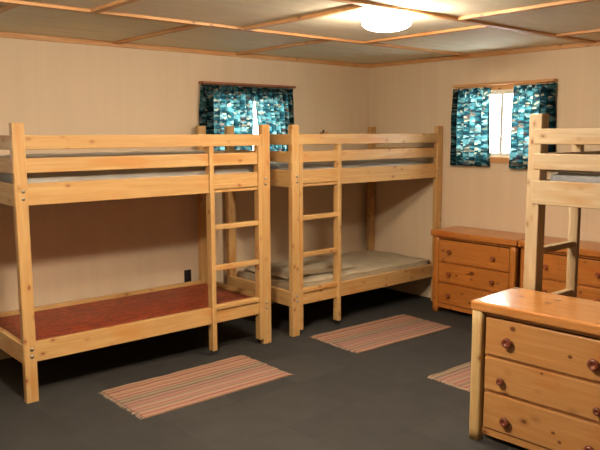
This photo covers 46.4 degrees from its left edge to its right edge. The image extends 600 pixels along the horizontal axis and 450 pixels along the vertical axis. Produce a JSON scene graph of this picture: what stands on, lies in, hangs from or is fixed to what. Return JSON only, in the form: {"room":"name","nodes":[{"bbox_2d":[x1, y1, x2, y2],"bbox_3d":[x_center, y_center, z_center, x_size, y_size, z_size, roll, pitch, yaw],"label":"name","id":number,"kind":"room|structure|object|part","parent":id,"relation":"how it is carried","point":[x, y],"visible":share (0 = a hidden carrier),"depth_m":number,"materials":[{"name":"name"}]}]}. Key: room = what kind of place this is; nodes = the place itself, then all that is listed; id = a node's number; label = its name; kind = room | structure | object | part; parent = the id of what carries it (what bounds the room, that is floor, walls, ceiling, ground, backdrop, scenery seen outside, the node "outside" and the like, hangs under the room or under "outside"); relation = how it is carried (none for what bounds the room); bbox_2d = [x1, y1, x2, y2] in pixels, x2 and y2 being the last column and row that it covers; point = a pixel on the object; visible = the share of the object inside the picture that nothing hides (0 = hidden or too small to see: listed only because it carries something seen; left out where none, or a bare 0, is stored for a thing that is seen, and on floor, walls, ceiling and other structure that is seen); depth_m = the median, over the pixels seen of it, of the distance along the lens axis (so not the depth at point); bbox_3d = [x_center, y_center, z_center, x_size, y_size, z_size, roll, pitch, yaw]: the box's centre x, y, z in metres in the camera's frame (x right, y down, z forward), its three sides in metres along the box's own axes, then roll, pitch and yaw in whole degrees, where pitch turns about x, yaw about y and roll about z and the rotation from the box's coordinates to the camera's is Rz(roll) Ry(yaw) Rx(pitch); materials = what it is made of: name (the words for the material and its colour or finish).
{"room":"dormitory","nodes":[
{"label":"dormitory","id":0,"kind":"room"},
{"bbox_2d":[0,37,369,359],"bbox_3d":[-1.992,-0.230,5.499,7.170,2.438,0.140,-7,10,-40],"label":"wall","id":1,"kind":"structure","parent":0,"point":[80,250],"depth_m":5.93,"materials":[{"name":"beige paint"}]},
{"bbox_2d":[0,32,369,67],"bbox_3d":[-1.944,-1.411,5.283,7.130,0.040,0.020,-7,10,-40],"label":"trim","id":2,"kind":"structure","parent":1,"relation":"attached to","point":[2,34],"depth_m":5.97,"materials":[{"name":"brown wood"}]},
{"bbox_2d":[184,269,190,281],"bbox_3d":[-1.016,0.464,6.340,0.072,0.116,0.012,-7,10,-40],"label":"wall outlet","id":3,"kind":"object","parent":1,"relation":"attached to","point":[187,273],"visible":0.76,"depth_m":6.33,"materials":[{"name":"black plastic"}]},
{"bbox_2d":[198,81,295,88],"bbox_3d":[-0.471,-1.309,6.548,1.084,0.022,0.071,-7,10,-40],"label":"board","id":4,"kind":"object","parent":1,"relation":"attached to","point":[199,82],"visible":1,"depth_m":6.47,"materials":[{"name":"brown wood"}]},
{"bbox_2d":[199,85,253,150],"bbox_3d":[-0.663,-0.921,6.429,0.633,0.707,0.050,-7,10,-40],"label":"curtain","id":5,"kind":"object","parent":4,"relation":"hanging from","point":[219,106],"visible":0.62,"depth_m":6.40,"materials":[{"name":"teal fabric"}]},
{"bbox_2d":[254,87,293,150],"bbox_3d":[-0.243,-0.971,6.789,0.500,0.705,0.050,-7,10,-40],"label":"curtain","id":6,"kind":"object","parent":4,"relation":"hanging from","point":[274,107],"visible":0.66,"depth_m":6.77,"materials":[{"name":"teal fabric"}]},
{"bbox_2d":[0,287,528,449],"bbox_3d":[0.311,1.365,3.035,7.450,0.100,7.158,-7,10,-40],"label":"floor","id":7,"kind":"structure","parent":0,"point":[335,398],"depth_m":4.59,"materials":[{"name":"carpet"}]},
{"bbox_2d":[0,123,270,403],"bbox_3d":[-1.298,0.128,5.329,1.993,1.767,0.969,-7,10,-40],"label":"bunk bed","id":8,"kind":"object","parent":7,"relation":"on","point":[30,334],"visible":0.98,"depth_m":5.02,"materials":[{"name":"brown wood"}]},
{"bbox_3d":[-2.039,-0.544,4.595,0.038,0.088,0.945,-7,10,-40],"label":"rail","id":9,"kind":"part","parent":8,"relation":"part of","materials":[{"name":"brown wood"}]},
{"bbox_3d":[-2.039,-0.403,4.613,0.038,0.091,0.945,-7,10,-40],"label":"rail","id":10,"kind":"part","parent":8,"relation":"part of","materials":[{"name":"brown wood"}]},
{"bbox_3d":[-2.038,-0.226,4.636,0.038,0.138,0.945,-7,10,-40],"label":"rail","id":11,"kind":"part","parent":8,"relation":"part of","materials":[{"name":"brown wood"}]},
{"bbox_3d":[-2.035,0.772,4.768,0.038,0.128,0.945,-7,10,-40],"label":"rail","id":12,"kind":"part","parent":8,"relation":"part of","materials":[{"name":"brown wood"}]},
{"bbox_3d":[-1.722,0.255,4.371,0.078,1.767,0.050,-7,10,-40],"label":"post","id":13,"kind":"part","parent":8,"relation":"part of","materials":[{"name":"brown wood"}]},
{"bbox_3d":[-1.595,0.643,5.744,1.830,0.128,0.038,-7,10,-40],"label":"rail","id":14,"kind":"part","parent":8,"relation":"part of","materials":[{"name":"brown wood"}]},
{"bbox_2d":[0,150,252,182],"bbox_3d":[-1.315,-0.426,5.274,1.821,0.243,0.799,-7,10,-40],"label":"mattress","id":15,"kind":"object","parent":8,"relation":"on","point":[224,169],"visible":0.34,"depth_m":4.92,"materials":[{"name":"beige fabric"}]},
{"bbox_3d":[-1.010,-0.446,4.916,1.830,0.091,0.038,-7,10,-40],"label":"guard rail","id":16,"kind":"part","parent":8,"relation":"part of","materials":[{"name":"brown wood"}]},
{"bbox_3d":[-1.010,-0.269,4.939,1.830,0.138,0.038,-7,10,-40],"label":"rail","id":17,"kind":"part","parent":8,"relation":"part of","materials":[{"name":"brown wood"}]},
{"bbox_3d":[-1.002,-0.586,4.888,1.830,0.088,0.038,-7,10,-40],"label":"guard rail","id":18,"kind":"part","parent":8,"relation":"part of","materials":[{"name":"brown wood"}]},
{"bbox_3d":[-1.006,0.729,5.071,1.830,0.128,0.038,-7,10,-40],"label":"rail","id":19,"kind":"part","parent":8,"relation":"part of","materials":[{"name":"brown wood"}]},
{"bbox_3d":[-0.874,0.001,6.287,0.078,1.767,0.050,-7,10,-40],"label":"post","id":20,"kind":"part","parent":8,"relation":"part of","materials":[{"name":"brown wood"}]},
{"bbox_3d":[-0.562,-0.575,5.883,0.038,0.091,0.945,-7,10,-40],"label":"rail","id":21,"kind":"part","parent":8,"relation":"part of","materials":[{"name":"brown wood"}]},
{"bbox_3d":[-0.558,0.601,6.037,0.038,0.128,0.945,-7,10,-40],"label":"rail","id":22,"kind":"part","parent":8,"relation":"part of","materials":[{"name":"brown wood"}]},
{"bbox_3d":[-0.281,0.088,5.609,0.078,1.767,0.050,-7,10,-40],"label":"post","id":23,"kind":"part","parent":8,"relation":"part of","materials":[{"name":"brown wood"}]},
{"bbox_2d":[100,355,293,419],"bbox_3d":[-0.689,1.081,4.796,1.209,0.011,0.584,-7,10,-40],"label":"rug","id":24,"kind":"object","parent":7,"relation":"on","point":[159,395],"visible":1,"depth_m":4.73,"materials":[{"name":"fabric"}]},
{"bbox_2d":[224,125,442,336],"bbox_3d":[0.367,-0.066,6.759,1.970,1.767,0.969,-7,10,-40],"label":"bunk bed","id":25,"kind":"object","parent":7,"relation":"on","point":[295,177],"visible":0.7,"depth_m":6.16,"materials":[{"name":"brown wood"}]},
{"bbox_3d":[-0.641,-0.026,6.487,0.078,1.767,0.050,-7,10,-40],"label":"post","id":26,"kind":"part","parent":25,"relation":"part of","materials":[{"name":"brown wood"}]},
{"bbox_3d":[-0.365,-0.597,6.051,0.038,0.091,0.945,-7,10,-40],"label":"rail","id":27,"kind":"part","parent":25,"relation":"part of","materials":[{"name":"brown wood"}]},
{"bbox_3d":[-0.361,0.578,6.206,0.038,0.128,0.945,-7,10,-40],"label":"rail","id":28,"kind":"part","parent":25,"relation":"part of","materials":[{"name":"brown wood"}]},
{"bbox_3d":[-0.365,-0.420,6.074,0.038,0.138,0.945,-7,10,-40],"label":"rail","id":29,"kind":"part","parent":25,"relation":"part of","materials":[{"name":"brown wood"}]},
{"bbox_3d":[-0.366,-0.739,6.033,0.038,0.088,0.945,-7,10,-40],"label":"rail","id":30,"kind":"part","parent":25,"relation":"part of","materials":[{"name":"brown wood"}]},
{"bbox_3d":[-0.049,0.061,5.809,0.078,1.767,0.050,-7,10,-40],"label":"post","id":31,"kind":"part","parent":25,"relation":"part of","materials":[{"name":"brown wood"}]},
{"bbox_2d":[237,249,429,289],"bbox_3d":[0.367,0.411,6.825,1.799,0.090,0.843,-7,10,-40],"label":"mattress","id":32,"kind":"object","parent":25,"relation":"on","point":[366,262],"visible":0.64,"depth_m":6.73,"materials":[{"name":"beige fabric"}]},
{"bbox_2d":[244,257,354,278],"bbox_3d":[-0.002,0.385,6.539,0.868,0.033,0.656,-7,10,-40],"label":"pad","id":33,"kind":"object","parent":32,"relation":"on","point":[311,265],"visible":0.59,"depth_m":6.46,"materials":[{"name":"beige fabric"}]},
{"bbox_2d":[253,159,428,169],"bbox_3d":[0.350,-0.559,6.712,1.797,0.123,0.796,-7,10,-40],"label":"mattress","id":34,"kind":"object","parent":25,"relation":"on","point":[376,162],"visible":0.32,"depth_m":6.40,"materials":[{"name":"grey fabric"}]},
{"bbox_3d":[0.658,0.536,6.501,1.807,0.128,0.038,-7,10,-40],"label":"rail","id":35,"kind":"part","parent":25,"relation":"part of","materials":[{"name":"brown wood"}]},
{"bbox_3d":[0.662,-0.780,6.319,1.807,0.088,0.038,-7,10,-40],"label":"guard rail","id":36,"kind":"part","parent":25,"relation":"part of","materials":[{"name":"brown wood"}]},
{"bbox_3d":[0.655,-0.463,6.370,1.807,0.138,0.038,-7,10,-40],"label":"rail","id":37,"kind":"part","parent":25,"relation":"part of","materials":[{"name":"brown wood"}]},
{"bbox_3d":[0.654,-0.640,6.347,1.807,0.091,0.038,-7,10,-40],"label":"guard rail","id":38,"kind":"part","parent":25,"relation":"part of","materials":[{"name":"brown wood"}]},
{"bbox_3d":[0.782,-0.192,7.710,0.078,1.767,0.050,-7,10,-40],"label":"post","id":39,"kind":"part","parent":25,"relation":"part of","materials":[{"name":"brown wood"}]},
{"bbox_3d":[1.094,-0.767,7.306,0.038,0.091,0.945,-7,10,-40],"label":"rail","id":40,"kind":"part","parent":25,"relation":"part of","materials":[{"name":"brown wood"}]},
{"bbox_3d":[1.375,-0.105,7.032,0.078,1.767,0.050,-7,10,-40],"label":"post","id":41,"kind":"part","parent":25,"relation":"part of","materials":[{"name":"brown wood"}]},
{"bbox_2d":[309,314,450,353],"bbox_3d":[0.714,0.916,6.011,1.180,0.011,0.576,-6,10,-39],"label":"rug","id":42,"kind":"object","parent":7,"relation":"on","point":[376,334],"visible":1,"depth_m":5.95,"materials":[{"name":"fabric"}]},
{"bbox_2d":[428,362,470,391],"bbox_3d":[1.453,1.030,5.125,1.178,0.011,0.369,-6,10,-39],"label":"rug","id":43,"kind":"object","parent":7,"relation":"on","point":[459,376],"visible":0.26,"depth_m":4.89,"materials":[{"name":"fabric"}]},
{"bbox_2d":[431,226,524,313],"bbox_3d":[1.696,0.460,6.473,0.437,0.791,0.920,-7,10,-40],"label":"dresser","id":44,"kind":"object","parent":7,"relation":"on","point":[470,263],"visible":0.77,"depth_m":6.38,"materials":[{"name":"brown wood"}]},
{"bbox_3d":[1.308,0.462,6.682,0.056,0.735,0.057,-7,10,-40],"label":"leg","id":45,"kind":"part","parent":44,"relation":"part of","materials":[{"name":"brown wood"}]},
{"bbox_3d":[1.576,0.796,6.411,0.022,0.042,0.772,-7,10,-40],"label":"rail","id":46,"kind":"part","parent":44,"relation":"part of","materials":[{"name":"brown wood"}]},
{"bbox_3d":[1.568,0.679,6.389,0.022,0.186,0.752,-7,10,-40],"label":"drawer","id":47,"kind":"part","parent":44,"relation":"part of","materials":[{"name":"brown wood"}]},
{"bbox_3d":[1.568,0.478,6.362,0.022,0.183,0.752,-7,10,-40],"label":"drawer","id":48,"kind":"part","parent":44,"relation":"part of","materials":[{"name":"brown wood"}]},
{"bbox_3d":[1.667,0.468,6.448,0.254,0.216,0.764,-7,10,-40],"label":"case rail","id":49,"kind":"part","parent":44,"relation":"part of","materials":[{"name":"brown wood"}]},
{"bbox_3d":[1.567,0.270,6.335,0.022,0.204,0.752,-7,10,-40],"label":"drawer","id":50,"kind":"part","parent":44,"relation":"part of","materials":[{"name":"brown wood"}]},
{"bbox_3d":[1.847,0.541,6.066,0.057,0.735,0.056,-7,10,-40],"label":"leg","id":51,"kind":"part","parent":44,"relation":"part of","materials":[{"name":"brown wood"}]},
{"bbox_3d":[1.973,0.492,6.168,0.282,0.665,0.018,-7,10,-40],"label":"panel","id":52,"kind":"part","parent":44,"relation":"part of","materials":[{"name":"brown wood"}]},
{"bbox_2d":[469,287,599,449],"bbox_3d":[1.431,0.824,3.708,0.482,0.791,0.950,-7,10,-43],"label":"dresser","id":53,"kind":"object","parent":7,"relation":"on","point":[535,382],"visible":1,"depth_m":3.65,"materials":[{"name":"brown wood"}]},
{"bbox_3d":[0.986,0.831,3.883,0.057,0.735,0.056,-7,10,-43],"label":"leg","id":54,"kind":"part","parent":53,"relation":"part of","materials":[{"name":"brown wood"}]},
{"bbox_3d":[1.076,0.841,3.761,0.037,0.042,0.042,-7,10,-43],"label":"knob","id":55,"kind":"part","parent":53,"relation":"part of","materials":[{"name":"brown wood"}]},
{"bbox_3d":[1.101,1.060,3.764,0.037,0.056,0.056,-7,10,-43],"label":"knob","id":56,"kind":"part","parent":53,"relation":"part of","materials":[{"name":"brown wood"}]},
{"bbox_3d":[1.097,0.625,3.709,0.037,0.060,0.060,-7,10,-43],"label":"knob","id":57,"kind":"part","parent":53,"relation":"part of","materials":[{"name":"brown wood"}]},
{"bbox_3d":[1.300,1.178,3.627,0.022,0.042,0.802,-7,10,-43],"label":"rail","id":58,"kind":"part","parent":53,"relation":"part of","materials":[{"name":"brown wood"}]},
{"bbox_3d":[1.292,1.054,3.604,0.022,0.202,0.782,-7,10,-43],"label":"drawer","id":59,"kind":"part","parent":53,"relation":"part of","materials":[{"name":"brown wood"}]},
{"bbox_3d":[1.292,0.845,3.576,0.022,0.183,0.782,-7,10,-43],"label":"drawer","id":60,"kind":"part","parent":53,"relation":"part of","materials":[{"name":"brown wood"}]},
{"bbox_3d":[1.387,0.834,3.667,0.254,0.216,0.794,-7,10,-43],"label":"case rail","id":61,"kind":"part","parent":53,"relation":"part of","materials":[{"name":"brown wood"}]},
{"bbox_3d":[1.291,0.637,3.549,0.022,0.204,0.782,-7,10,-43],"label":"drawer","id":62,"kind":"part","parent":53,"relation":"part of","materials":[{"name":"brown wood"}]},
{"bbox_3d":[1.421,1.108,3.432,0.037,0.056,0.056,-7,10,-43],"label":"knob","id":63,"kind":"part","parent":53,"relation":"part of","materials":[{"name":"brown wood"}]},
{"bbox_3d":[1.417,0.674,3.377,0.037,0.060,0.060,-7,10,-43],"label":"knob","id":64,"kind":"part","parent":53,"relation":"part of","materials":[{"name":"brown wood"}]},
{"bbox_3d":[1.439,0.901,3.385,0.037,0.042,0.042,-7,10,-43],"label":"knob","id":65,"kind":"part","parent":53,"relation":"part of","materials":[{"name":"brown wood"}]},
{"bbox_2d":[518,236,599,301],"bbox_3d":[2.306,0.549,5.776,0.437,0.790,0.920,-7,10,-40],"label":"dresser","id":66,"kind":"object","parent":7,"relation":"on","point":[555,262],"visible":0.33,"depth_m":5.67,"materials":[{"name":"brown wood"}]},
{"bbox_3d":[1.917,0.551,5.985,0.057,0.735,0.057,-7,10,-40],"label":"leg","id":67,"kind":"part","parent":66,"relation":"part of","materials":[{"name":"brown wood"}]},
{"bbox_3d":[2.177,0.567,5.666,0.022,0.183,0.752,-7,10,-40],"label":"drawer","id":68,"kind":"part","parent":66,"relation":"part of","materials":[{"name":"brown wood"}]},
{"bbox_3d":[2.277,0.557,5.752,0.254,0.216,0.764,-7,10,-40],"label":"case rail","id":69,"kind":"part","parent":66,"relation":"part of","materials":[{"name":"brown wood"}]},
{"bbox_3d":[2.176,0.359,5.638,0.022,0.204,0.752,-7,10,-40],"label":"drawer","id":70,"kind":"part","parent":66,"relation":"part of","materials":[{"name":"brown wood"}]},
{"bbox_2d":[523,114,599,297],"bbox_3d":[2.386,0.213,4.441,1.978,1.805,0.969,-7,10,-40],"label":"bunk bed","id":71,"kind":"object","parent":7,"relation":"on","point":[541,192],"visible":0.58,"depth_m":4.03,"materials":[{"name":"brown wood"}]},
{"bbox_3d":[1.385,0.254,4.155,0.078,1.805,0.080,-7,10,-40],"label":"post","id":72,"kind":"part","parent":71,"relation":"part of","materials":[{"name":"brown wood"}]},
{"bbox_3d":[1.651,-0.150,3.752,0.038,0.138,0.885,-7,10,-40],"label":"rail","id":73,"kind":"part","parent":71,"relation":"part of","materials":[{"name":"brown wood"}]},
{"bbox_3d":[1.651,-0.328,3.729,0.038,0.091,0.885,-7,10,-40],"label":"rail","id":74,"kind":"part","parent":71,"relation":"part of","materials":[{"name":"brown wood"}]},
{"bbox_3d":[1.650,-0.469,3.711,0.038,0.088,0.885,-7,10,-40],"label":"rail","id":75,"kind":"part","parent":71,"relation":"part of","materials":[{"name":"brown wood"}]},
{"bbox_3d":[2.094,-0.455,4.690,1.815,0.091,0.038,-7,10,-40],"label":"guard rail","id":76,"kind":"part","parent":71,"relation":"part of","materials":[{"name":"brown wood"}]},
{"bbox_2d":[550,170,599,182],"bbox_3d":[2.394,-0.306,4.361,1.806,0.163,0.791,-7,10,-40],"label":"mattress","id":77,"kind":"object","parent":71,"relation":"on","point":[562,175],"visible":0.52,"depth_m":3.96,"materials":[{"name":"white fabric"}]},
{"bbox_2d":[0,0,599,63],"bbox_3d":[0.302,-1.151,2.704,7.450,0.100,7.158,-7,10,-40],"label":"ceiling","id":78,"kind":"structure","parent":0,"point":[584,16],"depth_m":4.82,"materials":[{"name":"beige paint"}]},
{"bbox_2d":[0,4,19,12],"bbox_3d":[-2.002,-1.306,4.402,0.050,0.018,1.243,-7,10,-40],"label":"trim","id":79,"kind":"structure","parent":78,"relation":"attached to","point":[5,7],"depth_m":4.02,"materials":[{"name":"brown wood"}]},
{"bbox_2d":[90,0,139,12],"bbox_3d":[-0.844,-1.223,3.743,0.050,0.018,1.180,-7,10,-40],"label":"trim","id":80,"kind":"structure","parent":78,"relation":"attached to","point":[118,3],"depth_m":3.99,"materials":[{"name":"brown wood"}]},
{"bbox_2d":[113,25,202,43],"bbox_3d":[-1.081,-1.413,5.194,0.050,0.018,1.243,-7,10,-40],"label":"trim","id":81,"kind":"structure","parent":78,"relation":"attached to","point":[187,27],"depth_m":5.13,"materials":[{"name":"brown wood"}]},
{"bbox_2d":[0,0,468,55],"bbox_3d":[-1.107,-1.299,4.324,7.130,0.018,0.050,-7,10,-40],"label":"trim","id":82,"kind":"structure","parent":78,"relation":"attached to","point":[12,2],"depth_m":4.70,"materials":[{"name":"brown wood"}]},
{"bbox_2d":[236,40,330,54],"bbox_3d":[-0.166,-1.519,5.980,0.050,0.018,1.243,-7,10,-40],"label":"trim","id":83,"kind":"structure","parent":78,"relation":"attached to","point":[314,41],"depth_m":5.93,"materials":[{"name":"brown wood"}]},
{"bbox_2d":[244,5,370,29],"bbox_3d":[0.010,-1.323,4.476,0.050,0.018,1.180,-7,10,-40],"label":"trim","id":84,"kind":"structure","parent":78,"relation":"attached to","point":[356,7],"depth_m":4.41,"materials":[{"name":"brown wood"}]},
{"bbox_2d":[362,9,410,31],"bbox_3d":[0.533,-1.254,4.308,0.304,0.116,0.304,-7,10,-40],"label":"ceiling lamp","id":85,"kind":"object","parent":78,"relation":"attached to","point":[380,20],"visible":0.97,"depth_m":4.21,"materials":[{"name":"white glass"}]},
{"bbox_2d":[363,25,489,43],"bbox_3d":[0.917,-1.428,5.255,0.050,0.018,1.180,-7,10,-40],"label":"trim","id":86,"kind":"structure","parent":78,"relation":"attached to","point":[476,26],"depth_m":5.20,"materials":[{"name":"brown wood"}]},
{"bbox_2d":[330,0,595,43],"bbox_3d":[-0.301,-1.180,3.402,7.130,0.018,0.050,-7,10,-40],"label":"trim","id":87,"kind":"structure","parent":78,"relation":"attached to","point":[355,2],"depth_m":4.48,"materials":[{"name":"brown wood"}]},
{"bbox_2d":[458,0,597,19],"bbox_3d":[1.421,-1.274,4.074,0.050,0.018,1.180,-7,10,-40],"label":"trim","id":88,"kind":"structure","parent":78,"relation":"attached to","point":[565,2],"depth_m":4.15,"materials":[{"name":"brown wood"}]},
{"bbox_2d":[556,29,599,36],"bbox_3d":[2.342,-1.382,4.866,0.050,0.018,1.180,-7,10,-40],"label":"trim","id":89,"kind":"structure","parent":78,"relation":"attached to","point":[593,30],"depth_m":5.16,"materials":[{"name":"brown wood"}]},
{"bbox_2d":[369,46,599,297],"bbox_3d":[3.068,-0.214,5.242,0.140,2.438,7.158,-7,10,-40],"label":"wall","id":90,"kind":"structure","parent":0,"point":[409,98],"depth_m":6.85,"materials":[{"name":"beige paint"}]},
{"bbox_2d":[370,40,599,67],"bbox_3d":[3.004,-1.395,5.034,0.020,0.040,6.878,-7,10,-40],"label":"trim","id":91,"kind":"structure","parent":90,"relation":"attached to","point":[580,44],"depth_m":6.43,"materials":[{"name":"brown wood"}]},
{"bbox_2d":[490,90,512,156],"bbox_3d":[1.885,-0.942,6.505,0.060,0.610,0.860,-7,10,-40],"label":"window","id":92,"kind":"structure","parent":90,"relation":"in","point":[503,93],"depth_m":6.49,"materials":[{"name":"white plastic"}]},
{"bbox_2d":[456,82,547,162],"bbox_3d":[1.833,-0.935,6.460,0.018,0.720,0.960,-7,10,-40],"label":"trim","id":93,"kind":"structure","parent":90,"relation":"attached to","point":[509,86],"depth_m":6.43,"materials":[{"name":"brown wood"}]},
{"bbox_2d":[453,79,557,87],"bbox_3d":[1.839,-1.286,6.358,0.078,0.022,1.048,-7,10,-40],"label":"board","id":94,"kind":"object","parent":90,"relation":"attached to","point":[538,80],"visible":1,"depth_m":6.28,"materials":[{"name":"brown wood"}]},
{"bbox_2d":[450,87,490,166],"bbox_3d":[1.616,-0.931,6.657,0.050,0.741,0.440,-7,10,-40],"label":"curtain","id":95,"kind":"object","parent":94,"relation":"hanging from","point":[470,113],"visible":1,"depth_m":6.64,"materials":[{"name":"teal fabric"}]},
{"bbox_2d":[509,83,556,168],"bbox_3d":[2.050,-0.863,6.163,0.049,0.747,0.448,-7,10,-40],"label":"curtain","id":96,"kind":"object","parent":94,"relation":"hanging from","point":[528,99],"visible":0.62,"depth_m":6.20,"materials":[{"name":"teal fabric"}]}
]}

